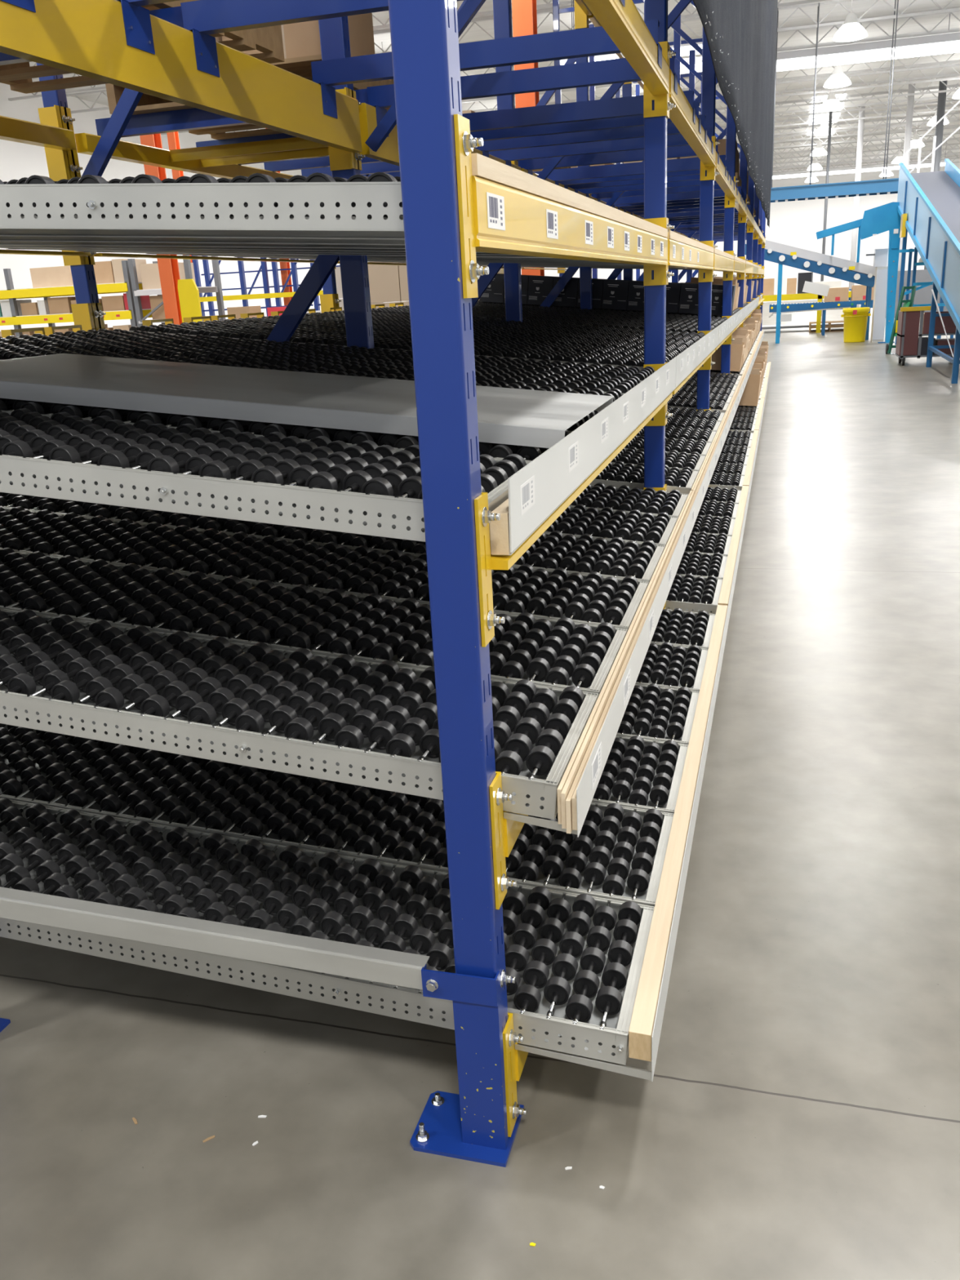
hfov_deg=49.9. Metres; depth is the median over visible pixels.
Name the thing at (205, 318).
guide
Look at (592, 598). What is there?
lane
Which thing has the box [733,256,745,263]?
board
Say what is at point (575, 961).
lane
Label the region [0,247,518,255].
lane
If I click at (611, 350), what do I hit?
lane
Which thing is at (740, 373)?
lane
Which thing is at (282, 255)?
lane
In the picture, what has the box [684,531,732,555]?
lane
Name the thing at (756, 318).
carton
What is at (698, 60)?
strip light
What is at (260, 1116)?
scrap
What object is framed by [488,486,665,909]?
beam
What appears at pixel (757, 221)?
crossbar
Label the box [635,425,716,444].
lane
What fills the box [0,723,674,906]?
lane
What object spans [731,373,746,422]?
label strip
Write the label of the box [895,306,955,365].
cart
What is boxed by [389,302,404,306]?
guide
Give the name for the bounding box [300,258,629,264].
lane
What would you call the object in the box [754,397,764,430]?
board
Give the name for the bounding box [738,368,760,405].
carton
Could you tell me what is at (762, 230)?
crossbar
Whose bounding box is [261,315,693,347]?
lane
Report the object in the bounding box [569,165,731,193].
crossbar
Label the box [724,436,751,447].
lane
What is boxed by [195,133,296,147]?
crossbar
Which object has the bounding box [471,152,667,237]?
board
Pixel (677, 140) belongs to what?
crossbar
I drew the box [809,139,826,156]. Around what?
lamp
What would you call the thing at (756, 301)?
label strip
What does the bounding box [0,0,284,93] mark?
wooden pallet
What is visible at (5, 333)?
guide
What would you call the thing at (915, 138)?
lamp
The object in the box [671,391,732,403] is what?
lane
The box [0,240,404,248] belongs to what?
lane
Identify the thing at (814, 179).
lamp
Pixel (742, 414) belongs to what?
lane
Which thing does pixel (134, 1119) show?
scrap
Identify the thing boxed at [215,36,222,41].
carton
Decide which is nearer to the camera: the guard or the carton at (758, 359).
the carton at (758, 359)
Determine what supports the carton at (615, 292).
on the lane at (478, 301)
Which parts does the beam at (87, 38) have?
connector plate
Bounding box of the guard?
[177,279,202,322]
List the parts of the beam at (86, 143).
connector plate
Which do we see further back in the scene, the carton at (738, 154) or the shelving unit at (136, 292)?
the shelving unit at (136, 292)
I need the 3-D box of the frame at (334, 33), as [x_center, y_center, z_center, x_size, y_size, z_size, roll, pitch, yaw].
[-0.673,-2.618,4.160,2.851,5.600,0.156,2,19,16]
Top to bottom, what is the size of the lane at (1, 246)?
0.262 m
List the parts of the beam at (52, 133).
connector plate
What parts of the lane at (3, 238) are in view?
rail, rail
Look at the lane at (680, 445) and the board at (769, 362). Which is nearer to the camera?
the lane at (680, 445)
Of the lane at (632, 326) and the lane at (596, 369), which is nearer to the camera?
the lane at (596, 369)
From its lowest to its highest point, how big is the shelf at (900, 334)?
0.030 m
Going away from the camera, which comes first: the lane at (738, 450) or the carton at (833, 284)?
the lane at (738, 450)
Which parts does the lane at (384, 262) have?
rail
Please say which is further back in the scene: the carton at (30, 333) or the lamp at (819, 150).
the lamp at (819, 150)
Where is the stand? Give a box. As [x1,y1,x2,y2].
[898,247,953,338]
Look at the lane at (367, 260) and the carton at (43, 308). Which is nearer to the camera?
the lane at (367, 260)
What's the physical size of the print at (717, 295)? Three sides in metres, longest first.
0.212 x 0.176 x 0.001 m
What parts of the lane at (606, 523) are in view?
rail, rail, rail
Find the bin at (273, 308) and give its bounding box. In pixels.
[266,306,286,316]
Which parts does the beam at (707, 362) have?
connector plate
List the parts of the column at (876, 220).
head panel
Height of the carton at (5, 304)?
0.260 m
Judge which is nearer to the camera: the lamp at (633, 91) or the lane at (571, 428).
the lane at (571, 428)
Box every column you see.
[139,133,182,324]
[166,131,192,262]
[265,128,292,305]
[511,0,544,275]
[820,91,833,315]
[848,106,865,297]
[860,201,901,342]
[897,83,915,271]
[924,80,947,269]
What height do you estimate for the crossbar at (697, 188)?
0.185 m
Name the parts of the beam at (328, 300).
connector plate, connector plate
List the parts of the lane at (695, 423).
rail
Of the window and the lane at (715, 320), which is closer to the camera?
the lane at (715, 320)
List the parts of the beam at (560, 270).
connector plate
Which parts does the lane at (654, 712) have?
rail, rail, rail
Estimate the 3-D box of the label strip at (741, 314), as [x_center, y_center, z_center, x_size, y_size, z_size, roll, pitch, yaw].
[2.722,-3.396,10.780,0.037,0.130,2.837,2,19,16]
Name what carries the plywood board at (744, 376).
on the support angle
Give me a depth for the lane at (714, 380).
8.91 m
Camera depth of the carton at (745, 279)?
13.41 m
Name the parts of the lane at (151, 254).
rail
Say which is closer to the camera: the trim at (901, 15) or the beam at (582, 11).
the beam at (582, 11)
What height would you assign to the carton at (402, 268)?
0.514 m
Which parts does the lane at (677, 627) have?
rail, rail, rail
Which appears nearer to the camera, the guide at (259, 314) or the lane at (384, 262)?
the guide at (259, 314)
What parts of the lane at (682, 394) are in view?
rail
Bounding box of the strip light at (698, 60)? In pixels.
[573,0,702,73]
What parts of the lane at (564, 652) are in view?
rail, rail, rail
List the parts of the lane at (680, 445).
rail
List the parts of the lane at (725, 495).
rail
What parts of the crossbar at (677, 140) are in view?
hook plate, hook plate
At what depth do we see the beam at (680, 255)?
5.12 m
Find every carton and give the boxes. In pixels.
[0,299,31,316]
[14,327,34,335]
[20,302,41,315]
[29,266,73,288]
[36,299,56,315]
[47,296,75,314]
[53,328,72,333]
[71,298,103,311]
[93,261,115,284]
[101,295,125,311]
[111,258,146,282]
[112,324,131,330]
[123,293,151,310]
[139,262,195,289]
[149,295,165,319]
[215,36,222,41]
[222,13,374,58]
[226,306,261,319]
[334,266,342,298]
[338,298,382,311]
[367,262,400,302]
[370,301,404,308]
[398,262,408,301]
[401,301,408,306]
[462,110,475,113]
[479,268,503,277]
[479,273,504,302]
[502,275,535,304]
[527,275,553,305]
[551,276,579,306]
[570,163,611,168]
[576,278,604,308]
[601,279,631,310]
[623,157,679,163]
[626,280,644,311]
[666,282,681,312]
[678,283,698,314]
[680,138,737,172]
[690,277,737,310]
[711,284,735,315]
[711,337,744,371]
[713,276,745,290]
[732,328,748,364]
[733,283,738,310]
[735,286,740,308]
[737,149,739,173]
[737,327,749,360]
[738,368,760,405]
[741,346,745,367]
[743,279,746,300]
[743,284,746,303]
[743,317,756,344]
[743,324,753,351]
[746,173,748,194]
[746,339,750,357]
[747,329,751,354]
[749,324,755,346]
[751,309,761,330]
[751,313,760,332]
[751,363,762,395]
[754,356,764,387]
[755,317,758,337]
[756,349,766,377]
[759,348,767,369]
[760,341,768,365]
[763,278,774,295]
[774,276,786,294]
[786,277,796,293]
[797,271,812,293]
[813,280,841,288]
[823,287,848,302]
[850,284,874,300]
[903,337,935,355]
[933,337,955,355]
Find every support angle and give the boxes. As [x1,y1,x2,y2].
[503,812,580,834]
[515,1043,651,1080]
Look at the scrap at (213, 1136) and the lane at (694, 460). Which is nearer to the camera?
the scrap at (213, 1136)
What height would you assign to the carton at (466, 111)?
0.361 m
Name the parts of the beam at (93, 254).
connector plate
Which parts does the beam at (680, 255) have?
connector plate, connector plate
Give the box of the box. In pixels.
[0,303,2,316]
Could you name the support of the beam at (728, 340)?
attached to the frame at (502, 11)
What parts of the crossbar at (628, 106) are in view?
hook plate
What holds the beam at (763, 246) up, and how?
attached to the frame at (691, 52)
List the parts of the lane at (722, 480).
rail, rail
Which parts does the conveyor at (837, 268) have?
leg, frame, frame, leg, leg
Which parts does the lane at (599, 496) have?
rail, rail, rail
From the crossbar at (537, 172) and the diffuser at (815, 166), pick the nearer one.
the crossbar at (537, 172)
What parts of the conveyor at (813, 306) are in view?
bumper rail, frame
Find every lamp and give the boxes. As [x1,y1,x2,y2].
[632,87,635,96]
[804,176,817,182]
[807,146,822,170]
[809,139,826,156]
[813,115,834,136]
[818,88,843,111]
[823,65,851,88]
[832,0,867,41]
[879,169,893,177]
[891,140,902,164]
[910,119,924,148]
[926,110,948,125]
[952,88,959,98]
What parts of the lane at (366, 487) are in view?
rail, rail, rail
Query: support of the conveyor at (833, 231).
attached to the conveyor at (837, 268)
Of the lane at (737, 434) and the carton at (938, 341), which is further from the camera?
the carton at (938, 341)
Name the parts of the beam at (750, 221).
connector plate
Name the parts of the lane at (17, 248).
rail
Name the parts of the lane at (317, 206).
rail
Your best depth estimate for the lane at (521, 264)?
8.66 m
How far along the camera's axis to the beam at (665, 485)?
4.45 m
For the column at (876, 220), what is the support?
on the floor
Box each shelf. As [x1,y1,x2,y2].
[895,353,952,357]
[897,332,955,337]
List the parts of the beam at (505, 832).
connector plate, connector plate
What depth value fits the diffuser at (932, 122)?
41.33 m
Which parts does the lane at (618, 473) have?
rail, rail, rail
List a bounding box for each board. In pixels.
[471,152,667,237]
[489,356,675,555]
[556,490,692,824]
[560,490,694,828]
[565,493,697,833]
[571,488,700,837]
[628,604,728,1081]
[668,230,713,253]
[690,411,727,491]
[693,411,728,493]
[695,413,729,493]
[697,413,730,493]
[713,248,733,259]
[718,485,749,623]
[725,374,742,411]
[727,375,743,413]
[728,376,745,413]
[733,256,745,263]
[742,354,751,374]
[742,354,752,376]
[742,430,759,486]
[745,260,752,265]
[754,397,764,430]
[760,376,768,397]
[765,361,770,376]
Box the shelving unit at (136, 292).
[127,254,225,327]
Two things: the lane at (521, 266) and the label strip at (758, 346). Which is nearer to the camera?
the lane at (521, 266)
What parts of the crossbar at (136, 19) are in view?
hook plate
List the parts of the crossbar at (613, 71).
hook plate, hook plate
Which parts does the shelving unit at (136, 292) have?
post, post, post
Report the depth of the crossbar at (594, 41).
3.70 m
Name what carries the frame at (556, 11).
on the floor
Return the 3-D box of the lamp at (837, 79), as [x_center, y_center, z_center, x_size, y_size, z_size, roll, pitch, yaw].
[10.996,-17.665,31.636,0.810,1.200,0.810,2,19,16]
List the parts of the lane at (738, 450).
rail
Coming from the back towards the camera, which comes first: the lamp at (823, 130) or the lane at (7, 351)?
the lamp at (823, 130)
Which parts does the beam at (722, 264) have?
connector plate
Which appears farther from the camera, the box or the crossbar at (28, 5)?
the box
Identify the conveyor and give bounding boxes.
[744,240,875,343]
[768,299,873,337]
[770,0,898,202]
[816,218,862,262]
[894,158,959,383]
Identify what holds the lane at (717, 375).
on the beam
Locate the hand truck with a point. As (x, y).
(907, 303)
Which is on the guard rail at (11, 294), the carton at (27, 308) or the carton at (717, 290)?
the carton at (27, 308)
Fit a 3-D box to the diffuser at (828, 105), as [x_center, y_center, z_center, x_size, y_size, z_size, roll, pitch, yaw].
[12.367,-18.838,36.321,0.810,0.299,0.810,2,19,16]
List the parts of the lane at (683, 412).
rail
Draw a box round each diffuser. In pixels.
[807,163,822,170]
[809,147,826,156]
[813,125,834,136]
[818,99,843,111]
[823,74,851,88]
[832,22,867,41]
[891,156,902,164]
[910,139,924,148]
[926,115,948,125]
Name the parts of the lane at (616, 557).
rail, rail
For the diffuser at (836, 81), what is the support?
attached to the lamp at (837, 79)
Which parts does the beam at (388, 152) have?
connector plate, connector plate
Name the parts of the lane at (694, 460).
rail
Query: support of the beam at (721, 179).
attached to the frame at (502, 11)
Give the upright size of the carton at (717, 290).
0.284 m
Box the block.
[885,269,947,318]
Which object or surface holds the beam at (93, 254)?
attached to the frame at (334, 33)
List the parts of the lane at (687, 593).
rail, rail, rail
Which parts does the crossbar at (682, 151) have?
hook plate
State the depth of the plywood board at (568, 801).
2.24 m
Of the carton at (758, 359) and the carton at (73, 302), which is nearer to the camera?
the carton at (758, 359)
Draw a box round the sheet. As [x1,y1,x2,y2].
[0,353,613,448]
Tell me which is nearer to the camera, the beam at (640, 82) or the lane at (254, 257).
the lane at (254, 257)
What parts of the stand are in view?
leg, leg, rail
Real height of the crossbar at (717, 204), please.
0.185 m
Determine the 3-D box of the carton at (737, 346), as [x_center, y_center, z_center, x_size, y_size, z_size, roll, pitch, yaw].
[2.243,-2.735,9.793,0.508,0.349,0.359,2,19,16]
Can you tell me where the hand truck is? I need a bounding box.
[885,285,916,355]
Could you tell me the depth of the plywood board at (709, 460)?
5.28 m
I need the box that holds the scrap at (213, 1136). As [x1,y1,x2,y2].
[202,1135,214,1142]
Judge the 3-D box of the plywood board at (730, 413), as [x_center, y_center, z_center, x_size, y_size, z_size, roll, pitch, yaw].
[1.319,-1.056,5.713,0.009,0.063,2.838,2,19,16]
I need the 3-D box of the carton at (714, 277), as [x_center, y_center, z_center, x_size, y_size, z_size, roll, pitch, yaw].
[3.125,-4.433,13.084,0.459,0.365,0.335,2,19,16]
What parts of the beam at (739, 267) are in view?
connector plate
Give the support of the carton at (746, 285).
on the lane
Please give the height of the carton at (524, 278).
0.284 m
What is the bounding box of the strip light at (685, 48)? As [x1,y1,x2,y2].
[560,0,702,65]
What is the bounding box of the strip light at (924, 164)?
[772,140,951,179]
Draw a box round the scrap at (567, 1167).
[564,1166,572,1169]
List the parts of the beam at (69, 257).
connector plate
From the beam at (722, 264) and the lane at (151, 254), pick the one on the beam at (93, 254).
the lane at (151, 254)
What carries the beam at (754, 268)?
attached to the frame at (556, 11)
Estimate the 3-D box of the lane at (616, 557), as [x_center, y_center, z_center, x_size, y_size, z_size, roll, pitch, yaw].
[-0.686,-0.389,3.614,2.596,0.326,0.452,2,19,16]
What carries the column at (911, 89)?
on the floor
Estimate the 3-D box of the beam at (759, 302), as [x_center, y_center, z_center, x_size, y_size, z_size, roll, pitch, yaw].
[4.970,-6.038,18.528,0.118,0.250,2.862,2,19,16]
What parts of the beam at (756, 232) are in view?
connector plate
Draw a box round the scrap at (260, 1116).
[257,1115,266,1117]
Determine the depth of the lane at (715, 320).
9.00 m
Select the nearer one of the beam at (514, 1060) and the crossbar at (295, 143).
the beam at (514, 1060)
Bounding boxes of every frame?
[0,0,524,1167]
[36,0,667,487]
[322,0,715,409]
[536,0,736,373]
[552,0,754,302]
[588,14,759,297]
[607,0,747,307]
[615,49,763,309]
[635,81,765,330]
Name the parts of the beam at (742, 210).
connector plate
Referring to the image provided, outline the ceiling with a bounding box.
[29,0,959,171]
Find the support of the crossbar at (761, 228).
attached to the beam at (760, 239)
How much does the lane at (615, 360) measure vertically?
0.341 m
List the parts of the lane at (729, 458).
rail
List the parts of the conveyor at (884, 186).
frame, frame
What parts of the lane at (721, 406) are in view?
rail, rail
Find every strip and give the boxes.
[675,326,717,388]
[699,409,732,509]
[716,312,736,346]
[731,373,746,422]
[735,305,746,327]
[746,300,754,315]
[746,353,755,383]
[749,431,759,495]
[753,296,759,309]
[755,339,760,359]
[759,399,764,436]
[760,331,764,346]
[764,376,768,402]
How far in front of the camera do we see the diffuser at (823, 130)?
42.46 m
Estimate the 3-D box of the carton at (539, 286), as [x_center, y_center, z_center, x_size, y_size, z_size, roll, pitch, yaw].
[0.622,-3.404,10.040,0.261,0.284,0.341,2,19,16]
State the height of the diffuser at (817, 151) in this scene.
0.299 m
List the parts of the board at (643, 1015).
edge strip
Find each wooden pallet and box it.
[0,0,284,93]
[105,53,394,139]
[532,166,570,171]
[735,172,741,186]
[746,194,750,204]
[808,320,844,328]
[808,326,844,332]
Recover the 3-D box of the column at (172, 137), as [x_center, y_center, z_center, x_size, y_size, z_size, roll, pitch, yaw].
[-6.792,-10.181,23.357,0.180,8.310,0.180,2,19,16]
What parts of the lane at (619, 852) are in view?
rail, rail, rail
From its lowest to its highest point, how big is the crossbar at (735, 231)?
0.080 m
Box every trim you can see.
[8,0,837,101]
[33,0,574,66]
[66,0,959,113]
[160,27,959,134]
[197,53,959,142]
[462,11,959,75]
[472,59,959,112]
[613,125,959,164]
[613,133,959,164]
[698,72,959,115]
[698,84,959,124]
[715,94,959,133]
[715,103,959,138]
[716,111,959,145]
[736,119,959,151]
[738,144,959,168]
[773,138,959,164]
[773,147,959,173]
[773,151,959,172]
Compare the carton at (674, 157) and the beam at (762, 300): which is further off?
the beam at (762, 300)
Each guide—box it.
[0,327,44,337]
[44,324,82,336]
[142,318,173,326]
[182,315,211,323]
[210,314,235,321]
[240,312,264,318]
[271,311,284,315]
[307,308,315,313]
[324,306,342,311]
[370,303,384,308]
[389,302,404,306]
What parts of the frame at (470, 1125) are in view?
plate, plate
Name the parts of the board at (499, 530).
label strip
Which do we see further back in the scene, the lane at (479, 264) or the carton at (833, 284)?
the carton at (833, 284)
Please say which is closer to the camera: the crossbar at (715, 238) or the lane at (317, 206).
the lane at (317, 206)
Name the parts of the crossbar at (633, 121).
hook plate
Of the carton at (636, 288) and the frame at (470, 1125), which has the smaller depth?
the frame at (470, 1125)
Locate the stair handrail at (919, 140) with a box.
[904,100,959,173]
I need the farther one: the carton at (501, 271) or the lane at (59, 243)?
the carton at (501, 271)
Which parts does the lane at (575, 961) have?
rail, rail, rail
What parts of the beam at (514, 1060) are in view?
connector plate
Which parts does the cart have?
panel, panel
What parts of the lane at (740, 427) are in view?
rail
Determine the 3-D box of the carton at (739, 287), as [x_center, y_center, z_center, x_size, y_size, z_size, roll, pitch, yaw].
[2.756,-3.917,11.765,0.392,0.267,0.381,2,19,16]
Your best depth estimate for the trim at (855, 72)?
36.07 m
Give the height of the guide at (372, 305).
0.058 m
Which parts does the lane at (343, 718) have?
rail, rail, rail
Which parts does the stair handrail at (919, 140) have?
post, post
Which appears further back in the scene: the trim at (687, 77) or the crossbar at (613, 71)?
the trim at (687, 77)
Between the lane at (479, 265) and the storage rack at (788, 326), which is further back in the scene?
the storage rack at (788, 326)
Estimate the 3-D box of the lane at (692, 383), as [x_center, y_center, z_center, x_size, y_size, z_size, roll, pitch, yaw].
[0.851,-2.213,8.791,2.596,0.326,0.452,2,19,16]
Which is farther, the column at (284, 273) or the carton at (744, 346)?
the column at (284, 273)
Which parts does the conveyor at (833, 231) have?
frame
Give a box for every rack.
[191,254,340,321]
[761,288,851,329]
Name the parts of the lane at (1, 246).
rail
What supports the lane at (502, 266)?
on the beam
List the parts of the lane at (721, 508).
rail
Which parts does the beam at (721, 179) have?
connector plate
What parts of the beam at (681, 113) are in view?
connector plate, connector plate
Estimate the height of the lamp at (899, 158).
1.200 m
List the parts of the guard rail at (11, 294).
post, post, post, post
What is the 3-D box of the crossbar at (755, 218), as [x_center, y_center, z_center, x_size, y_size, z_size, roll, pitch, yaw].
[3.465,-6.239,15.428,1.296,0.080,0.045,2,19,16]
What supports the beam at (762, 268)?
attached to the frame at (691, 52)
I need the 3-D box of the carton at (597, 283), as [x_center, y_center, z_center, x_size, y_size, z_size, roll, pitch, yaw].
[1.086,-3.339,9.925,0.261,0.284,0.341,2,19,16]
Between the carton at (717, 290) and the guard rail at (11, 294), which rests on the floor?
the guard rail at (11, 294)
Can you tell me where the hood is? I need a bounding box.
[873,248,888,266]
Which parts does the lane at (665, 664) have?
rail, rail, rail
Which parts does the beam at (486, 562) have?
connector plate, connector plate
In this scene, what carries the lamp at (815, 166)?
hanging from the ceiling
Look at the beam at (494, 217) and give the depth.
1.89 m
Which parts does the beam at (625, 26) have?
connector plate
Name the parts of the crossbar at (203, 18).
hook plate, hook plate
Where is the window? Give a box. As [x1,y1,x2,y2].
[808,93,846,124]
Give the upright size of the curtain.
5.888 m
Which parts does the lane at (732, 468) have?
rail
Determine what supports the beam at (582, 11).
attached to the frame at (502, 11)
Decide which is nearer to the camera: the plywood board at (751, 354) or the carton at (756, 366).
the plywood board at (751, 354)
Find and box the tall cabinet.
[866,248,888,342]
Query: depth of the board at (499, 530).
2.18 m
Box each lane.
[0,172,404,239]
[0,235,404,244]
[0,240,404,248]
[0,244,487,253]
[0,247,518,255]
[0,333,641,394]
[0,342,623,401]
[0,398,571,462]
[0,408,529,542]
[0,492,665,582]
[0,506,648,631]
[0,547,627,696]
[0,608,598,819]
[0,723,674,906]
[0,797,654,1065]
[1,357,599,431]
[11,248,548,257]
[53,328,656,381]
[119,252,568,259]
[127,323,671,369]
[151,253,589,261]
[181,320,679,359]
[197,255,599,262]
[223,316,687,353]
[253,257,609,262]
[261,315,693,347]
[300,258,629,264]
[304,312,699,342]
[324,310,705,338]
[338,260,639,265]
[367,260,639,265]
[371,307,697,333]
[377,306,715,330]
[384,262,643,266]
[386,262,643,266]
[398,305,719,328]
[472,306,722,324]
[474,304,724,322]
[475,302,728,320]
[477,300,721,318]
[479,264,670,267]
[479,265,643,268]
[502,265,680,268]
[502,266,676,269]
[520,264,641,266]
[520,265,643,267]
[520,266,690,269]
[526,266,698,270]
[538,266,607,268]
[543,503,677,547]
[568,482,688,519]
[590,460,698,494]
[591,735,688,813]
[610,446,705,471]
[616,683,699,744]
[624,434,711,456]
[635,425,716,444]
[635,641,708,691]
[650,608,715,648]
[665,415,720,431]
[666,397,728,413]
[666,406,724,422]
[666,573,723,613]
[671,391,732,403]
[675,551,728,578]
[677,385,734,396]
[682,380,737,391]
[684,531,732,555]
[688,375,739,385]
[691,514,735,535]
[692,372,741,379]
[696,369,743,376]
[697,499,738,518]
[703,486,741,503]
[709,471,744,489]
[713,462,746,475]
[717,453,748,465]
[720,444,750,455]
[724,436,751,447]
[726,430,753,439]
[729,422,755,432]
[732,416,756,424]
[733,411,757,418]
[736,406,758,413]
[737,404,759,408]
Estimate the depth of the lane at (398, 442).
2.37 m
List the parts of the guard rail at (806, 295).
rail, post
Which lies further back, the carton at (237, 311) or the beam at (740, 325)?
the carton at (237, 311)
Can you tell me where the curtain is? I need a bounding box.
[692,0,777,227]
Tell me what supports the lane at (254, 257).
on the beam at (93, 254)
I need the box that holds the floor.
[0,299,959,1279]
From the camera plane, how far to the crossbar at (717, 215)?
13.18 m
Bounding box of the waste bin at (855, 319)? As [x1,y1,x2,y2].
[840,306,871,342]
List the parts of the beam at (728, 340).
connector plate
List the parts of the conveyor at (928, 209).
leg, panel, rail, leg, leg, panel, leg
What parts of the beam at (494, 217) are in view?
connector plate, connector plate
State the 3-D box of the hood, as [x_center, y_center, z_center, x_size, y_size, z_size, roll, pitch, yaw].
[9.527,-9.088,24.524,0.280,0.398,0.400,2,19,16]
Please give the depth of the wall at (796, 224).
68.86 m
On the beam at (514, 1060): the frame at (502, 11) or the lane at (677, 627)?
the lane at (677, 627)
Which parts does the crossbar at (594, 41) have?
hook plate, hook plate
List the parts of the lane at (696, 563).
rail, rail, rail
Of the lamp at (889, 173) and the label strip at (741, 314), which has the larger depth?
the lamp at (889, 173)
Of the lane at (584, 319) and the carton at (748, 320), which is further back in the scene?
the carton at (748, 320)
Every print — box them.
[528,280,546,299]
[603,284,626,303]
[628,285,644,305]
[680,288,697,308]
[711,289,722,310]
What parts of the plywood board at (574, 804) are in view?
label strip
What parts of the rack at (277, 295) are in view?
post, post, post, post, rail, post, post, post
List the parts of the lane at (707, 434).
rail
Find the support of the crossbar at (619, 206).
on the beam at (742, 210)
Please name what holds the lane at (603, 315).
on the beam at (728, 340)
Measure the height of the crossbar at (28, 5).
0.185 m
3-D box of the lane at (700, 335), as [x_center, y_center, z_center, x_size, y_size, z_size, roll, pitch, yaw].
[0.196,-2.080,6.896,2.595,0.341,0.452,2,19,16]
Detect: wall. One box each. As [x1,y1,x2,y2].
[0,82,401,331]
[520,155,959,302]
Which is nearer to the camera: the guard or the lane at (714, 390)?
the lane at (714, 390)
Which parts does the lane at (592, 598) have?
rail, rail, rail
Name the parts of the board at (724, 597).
edge strip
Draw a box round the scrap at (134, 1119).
[132,1117,137,1124]
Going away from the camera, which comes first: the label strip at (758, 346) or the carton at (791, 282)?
the label strip at (758, 346)
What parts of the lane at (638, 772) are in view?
rail, rail, rail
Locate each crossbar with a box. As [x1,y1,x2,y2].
[0,0,35,12]
[0,6,183,65]
[95,88,368,137]
[116,0,179,54]
[169,137,328,161]
[180,0,625,77]
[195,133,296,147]
[200,146,328,167]
[239,155,328,164]
[263,147,475,171]
[301,150,499,177]
[311,19,662,119]
[366,55,677,137]
[368,160,522,177]
[462,89,695,132]
[470,102,701,141]
[475,114,706,157]
[499,127,713,166]
[522,139,719,175]
[533,170,550,178]
[550,155,726,186]
[559,160,728,189]
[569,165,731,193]
[582,172,734,197]
[593,177,737,202]
[600,198,608,202]
[608,186,742,208]
[614,189,742,210]
[620,192,744,212]
[626,195,746,215]
[634,200,747,215]
[666,204,750,217]
[668,206,751,219]
[668,208,752,221]
[668,211,753,223]
[668,213,755,225]
[674,219,757,231]
[675,217,756,228]
[675,219,756,229]
[676,221,758,231]
[680,227,746,233]
[684,225,760,235]
[687,231,746,235]
[691,228,762,238]
[692,227,761,236]
[694,230,763,239]
[697,232,764,240]
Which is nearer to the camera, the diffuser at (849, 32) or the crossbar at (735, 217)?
the crossbar at (735, 217)
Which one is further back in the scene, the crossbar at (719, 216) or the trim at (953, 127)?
the trim at (953, 127)
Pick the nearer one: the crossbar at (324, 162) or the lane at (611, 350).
the lane at (611, 350)
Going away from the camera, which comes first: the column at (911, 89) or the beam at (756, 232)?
the beam at (756, 232)
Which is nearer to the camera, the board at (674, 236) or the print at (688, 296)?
the board at (674, 236)
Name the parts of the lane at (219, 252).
rail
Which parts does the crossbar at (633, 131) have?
hook plate, hook plate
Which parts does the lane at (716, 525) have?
rail, rail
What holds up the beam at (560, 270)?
attached to the frame at (556, 11)
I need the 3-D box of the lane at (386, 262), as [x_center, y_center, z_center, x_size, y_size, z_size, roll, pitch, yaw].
[0.396,-2.850,7.699,2.600,0.262,0.452,2,19,16]
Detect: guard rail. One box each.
[0,260,164,337]
[763,291,851,333]
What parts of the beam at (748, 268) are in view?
connector plate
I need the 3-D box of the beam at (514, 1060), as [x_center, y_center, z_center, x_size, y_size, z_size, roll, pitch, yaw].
[0.411,0.415,3.327,0.115,0.250,2.862,2,19,16]
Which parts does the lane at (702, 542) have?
rail, rail, rail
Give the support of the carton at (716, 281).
on the lane
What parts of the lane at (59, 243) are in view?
rail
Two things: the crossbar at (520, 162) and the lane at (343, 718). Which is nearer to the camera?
the lane at (343, 718)
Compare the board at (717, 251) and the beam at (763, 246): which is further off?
the beam at (763, 246)
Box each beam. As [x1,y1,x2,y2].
[0,0,362,170]
[0,105,78,181]
[0,249,91,266]
[64,106,293,178]
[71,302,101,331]
[88,252,315,264]
[95,293,339,328]
[334,261,406,268]
[335,293,341,306]
[351,89,520,170]
[453,114,671,298]
[474,363,672,647]
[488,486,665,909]
[502,605,664,1137]
[516,160,594,199]
[521,266,567,273]
[573,0,591,29]
[582,0,673,117]
[587,13,632,84]
[591,193,635,216]
[636,80,643,88]
[664,408,710,492]
[665,330,715,425]
[666,44,718,180]
[666,217,716,284]
[711,315,734,368]
[712,240,736,281]
[713,136,737,208]
[731,306,746,341]
[733,253,746,279]
[734,177,748,222]
[742,302,753,327]
[744,258,754,279]
[746,201,755,232]
[751,262,759,279]
[752,215,759,239]
[755,295,761,309]
[757,224,763,244]
[757,264,762,278]
[760,266,764,278]
[760,293,764,307]
[761,231,766,248]
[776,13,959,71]
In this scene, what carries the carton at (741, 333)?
on the lane

